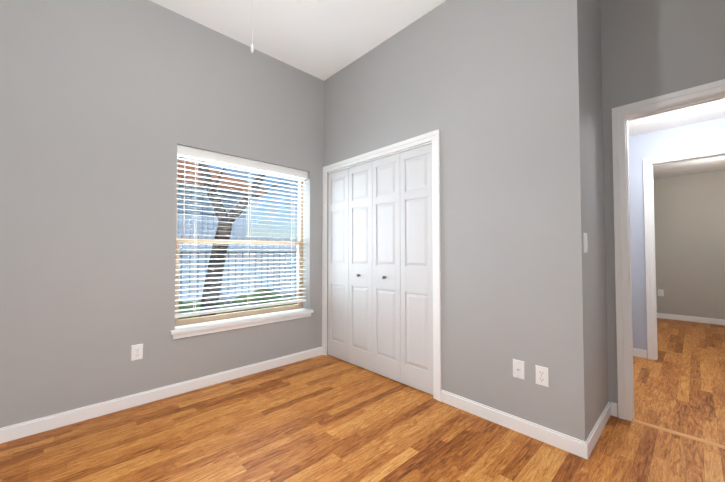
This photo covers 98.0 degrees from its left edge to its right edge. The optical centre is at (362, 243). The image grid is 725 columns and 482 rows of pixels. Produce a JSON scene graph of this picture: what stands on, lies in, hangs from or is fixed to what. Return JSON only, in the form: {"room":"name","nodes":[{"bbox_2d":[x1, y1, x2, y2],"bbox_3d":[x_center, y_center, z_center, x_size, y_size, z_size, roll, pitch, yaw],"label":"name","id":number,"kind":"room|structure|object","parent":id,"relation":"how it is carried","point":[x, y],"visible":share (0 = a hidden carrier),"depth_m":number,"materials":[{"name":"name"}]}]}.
{"room":"empty bedroom","nodes":[
{"label":"empty bedroom","id":0,"kind":"room"},
{"bbox_2d":[0,0,323,427],"bbox_3d":[-1.494,-0.336,2.716,4.330,3.110,0.200,1,-2,-43],"label":"wall","id":1,"kind":"structure","parent":0,"point":[107,107],"depth_m":2.29,"materials":[{"name":"grey paint"}]},
{"bbox_2d":[131,344,142,360],"bbox_3d":[-1.688,0.815,2.359,0.072,0.116,0.007,1,-2,-43],"label":"outlet","id":2,"kind":"object","parent":1,"relation":"attached to","point":[137,352],"visible":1,"depth_m":2.36,"materials":[{"name":"white plastic"}]},
{"bbox_2d":[0,347,322,443],"bbox_3d":[-1.661,1.165,2.372,3.370,0.090,0.013,1,-2,-43],"label":"baseboard","id":3,"kind":"structure","parent":1,"relation":"attached to","point":[20,430],"depth_m":2.35,"materials":[{"name":"white wood"}]},
{"bbox_2d":[175,156,302,325],"bbox_3d":[-1.152,-0.048,3.110,1.290,1.515,0.058,1,-2,-43],"label":"window","id":4,"kind":"structure","parent":1,"relation":"in","point":[236,314],"depth_m":3.07,"materials":[{"name":"beige"}]},
{"bbox_2d":[175,145,307,317],"bbox_3d":[-1.091,-0.091,3.048,1.282,1.431,0.084,1,-2,-43],"label":"window blinds","id":5,"kind":"object","parent":4,"relation":"attached to","point":[185,152],"visible":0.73,"depth_m":2.94,"materials":[{"name":"white plastic"}]},
{"bbox_2d":[170,308,313,338],"bbox_3d":[-1.084,0.744,3.017,1.350,0.072,0.186,1,-2,-43],"label":"window sill","id":6,"kind":"structure","parent":1,"relation":"attached to","point":[188,330],"depth_m":2.88,"materials":[{"name":"white wood"}]},
{"bbox_2d":[149,0,445,80],"bbox_3d":[-0.274,-1.975,1.471,4.330,0.100,3.750,1,-2,-43],"label":"ceiling","id":7,"kind":"structure","parent":0,"point":[323,40],"depth_m":2.72,"materials":[{"name":"white paint"}]},
{"bbox_2d":[251,0,318,52],"bbox_3d":[-0.502,-1.329,1.196,1.217,1.205,1.252,1,-2,-43],"label":"ceiling fan","id":8,"kind":"object","parent":7,"relation":"hanging from","point":[310,3],"visible":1,"depth_m":1.81,"materials":[{"name":"white"}]},
{"bbox_2d":[0,318,724,481],"bbox_3d":[1.976,1.272,2.434,9.040,0.120,5.320,1,-2,-43],"label":"floor","id":9,"kind":"structure","parent":0,"point":[324,418],"depth_m":1.95,"materials":[{"name":"brown wood"}]},
{"bbox_2d":[632,419,724,448],"bbox_3d":[2.097,1.194,1.876,0.045,0.006,0.760,1,-2,-43],"label":"threshold","id":10,"kind":"object","parent":9,"relation":"on","point":[681,434],"visible":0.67,"depth_m":1.98,"materials":[{"name":"brown wood"}]},
{"bbox_2d":[324,0,589,440],"bbox_3d":[0.444,-0.336,2.728,0.120,3.110,2.450,1,-2,-43],"label":"wall","id":11,"kind":"structure","parent":0,"point":[492,91],"depth_m":2.13,"materials":[{"name":"grey paint"}]},
{"bbox_2d":[328,144,432,394],"bbox_3d":[0.090,0.209,3.011,0.067,2.012,1.384,1,-2,-43],"label":"bifold closet door","id":12,"kind":"structure","parent":11,"relation":"in","point":[380,284],"depth_m":2.90,"materials":[{"name":"white wood"}]},
{"bbox_2d":[322,129,441,401],"bbox_3d":[0.096,0.172,3.018,0.068,2.110,1.530,1,-2,-43],"label":"trim","id":13,"kind":"structure","parent":11,"relation":"attached to","point":[433,137],"depth_m":2.50,"materials":[{"name":"white wood"}]},
{"bbox_2d":[441,389,591,459],"bbox_3d":[0.928,1.158,2.082,0.015,0.090,0.933,1,-2,-43],"label":"baseboard","id":14,"kind":"structure","parent":11,"relation":"attached to","point":[572,445],"depth_m":1.99,"materials":[{"name":"white wood"}]},
{"bbox_2d":[513,359,524,379],"bbox_3d":[0.997,0.806,2.015,0.016,0.116,0.072,1,-2,-43],"label":"outlet","id":15,"kind":"object","parent":11,"relation":"attached to","point":[519,369],"visible":1,"depth_m":2.01,"materials":[{"name":"white plastic"}]},
{"bbox_2d":[535,365,548,386],"bbox_3d":[1.093,0.808,1.920,0.007,0.116,0.072,1,-2,-43],"label":"outlet","id":16,"kind":"object","parent":11,"relation":"attached to","point":[542,377],"visible":1,"depth_m":1.92,"materials":[{"name":"white plastic"}]},
{"bbox_2d":[582,0,608,432],"bbox_3d":[1.496,-0.352,2.119,0.570,3.110,0.120,1,-2,-43],"label":"wall","id":17,"kind":"structure","parent":0,"point":[595,230],"depth_m":2.05,"materials":[{"name":"grey paint"}]},
{"bbox_2d":[583,233,587,252],"bbox_3d":[1.308,-0.004,1.843,0.072,0.116,0.010,1,-2,-43],"label":"light switch","id":18,"kind":"object","parent":17,"relation":"attached to","point":[585,243],"visible":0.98,"depth_m":1.83,"materials":[{"name":"white plastic"}]},
{"bbox_2d":[587,401,617,449],"bbox_3d":[1.515,1.155,1.986,0.670,0.090,0.040,1,-2,-43],"label":"baseboard","id":19,"kind":"structure","parent":17,"relation":"attached to","point":[611,408],"depth_m":2.04,"materials":[{"name":"white wood"}]},
{"bbox_2d":[600,0,724,405],"bbox_3d":[1.282,-0.332,2.846,0.120,3.110,3.430,1,-2,-43],"label":"wall","id":20,"kind":"structure","parent":0,"point":[652,48],"depth_m":2.13,"materials":[{"name":"grey paint"}]},
{"bbox_2d":[612,79,724,420],"bbox_3d":[2.131,0.116,1.937,0.156,2.165,0.890,1,-2,-43],"label":"door frame","id":21,"kind":"structure","parent":20,"relation":"attached to","point":[623,115],"depth_m":2.17,"materials":[{"name":"white wood"}]},
{"bbox_2d":[628,117,724,358],"bbox_3d":[3.516,0.008,3.039,0.120,2.440,3.750,1,-2,-43],"label":"wall","id":22,"kind":"structure","parent":0,"point":[696,136],"depth_m":3.42,"materials":[{"name":"paint"}]},
{"bbox_2d":[633,348,646,358],"bbox_3d":[2.620,1.205,3.856,0.013,0.090,1.285,1,-2,-43],"label":"baseboard","id":23,"kind":"structure","parent":22,"relation":"attached to","point":[640,353],"depth_m":3.43,"materials":[{"name":"white wood"}]},
{"bbox_2d":[643,145,724,359],"bbox_3d":[3.420,0.148,3.123,0.138,2.165,0.910,1,-2,-43],"label":"door frame","id":24,"kind":"structure","parent":22,"relation":"attached to","point":[649,229],"depth_m":3.37,"materials":[{"name":"white wood"}]},
{"bbox_2d":[628,99,724,178],"bbox_3d":[3.988,-1.250,3.526,4.710,0.100,4.040,1,-2,-43],"label":"ceiling","id":25,"kind":"structure","parent":0,"point":[692,115],"depth_m":3.20,"materials":[{"name":"white paint"}]},
{"bbox_2d":[653,170,724,318],"bbox_3d":[5.654,0.062,5.070,0.120,2.440,4.040,1,-2,-43],"label":"wall","id":26,"kind":"structure","parent":0,"point":[689,214],"depth_m":5.21,"materials":[{"name":"paint"}]},
{"bbox_2d":[658,289,663,295],"bbox_3d":[5.174,0.853,5.463,0.007,0.116,0.072,1,-2,-43],"label":"outlet","id":27,"kind":"object","parent":26,"relation":"attached to","point":[660,292],"visible":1,"depth_m":5.46,"materials":[{"name":"white plastic"}]},
{"bbox_2d":[657,313,724,324],"bbox_3d":[5.609,1.236,4.989,0.013,0.090,3.750,1,-2,-43],"label":"baseboard","id":28,"kind":"structure","parent":26,"relation":"attached to","point":[659,315],"depth_m":5.18,"materials":[{"name":"white wood"}]},
{"label":"outside","id":29,"kind":"structure","parent":0,"visible":0},
{"bbox_3d":[-3.835,1.624,11.470,22.000,0.100,15.800,1,-2,-43],"label":"ground","id":30,"kind":"structure","parent":29,"visible":0},
{"bbox_2d":[177,157,267,237],"bbox_3d":[-8.988,-0.847,7.341,11.650,4.620,5.700,1,-2,-43],"label":"house","id":31,"kind":"structure","parent":30,"relation":"on","point":[240,231],"depth_m":8.51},
{"bbox_2d":[177,234,297,303],"bbox_3d":[-0.511,0.691,7.992,14.010,1.580,0.065,1,-2,-43],"label":"fence","id":32,"kind":"object","parent":30,"relation":"on","point":[269,254],"depth_m":6.25,"materials":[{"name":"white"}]},
{"bbox_2d":[178,289,296,319],"bbox_3d":[-0.101,1.182,7.440,8.540,0.568,1.171,1,-2,-43],"label":"hedge","id":33,"kind":"object","parent":30,"relation":"on","point":[235,301],"depth_m":5.62,"materials":[{"name":"green plant"}]},
{"bbox_2d":[198,160,286,316],"bbox_3d":[-1.682,-0.419,4.551,1.732,3.638,0.337,1,-2,-43],"label":"tree","id":34,"kind":"object","parent":30,"relation":"on","point":[224,232],"depth_m":4.22,"materials":[{"name":"brown plant"}]}
]}

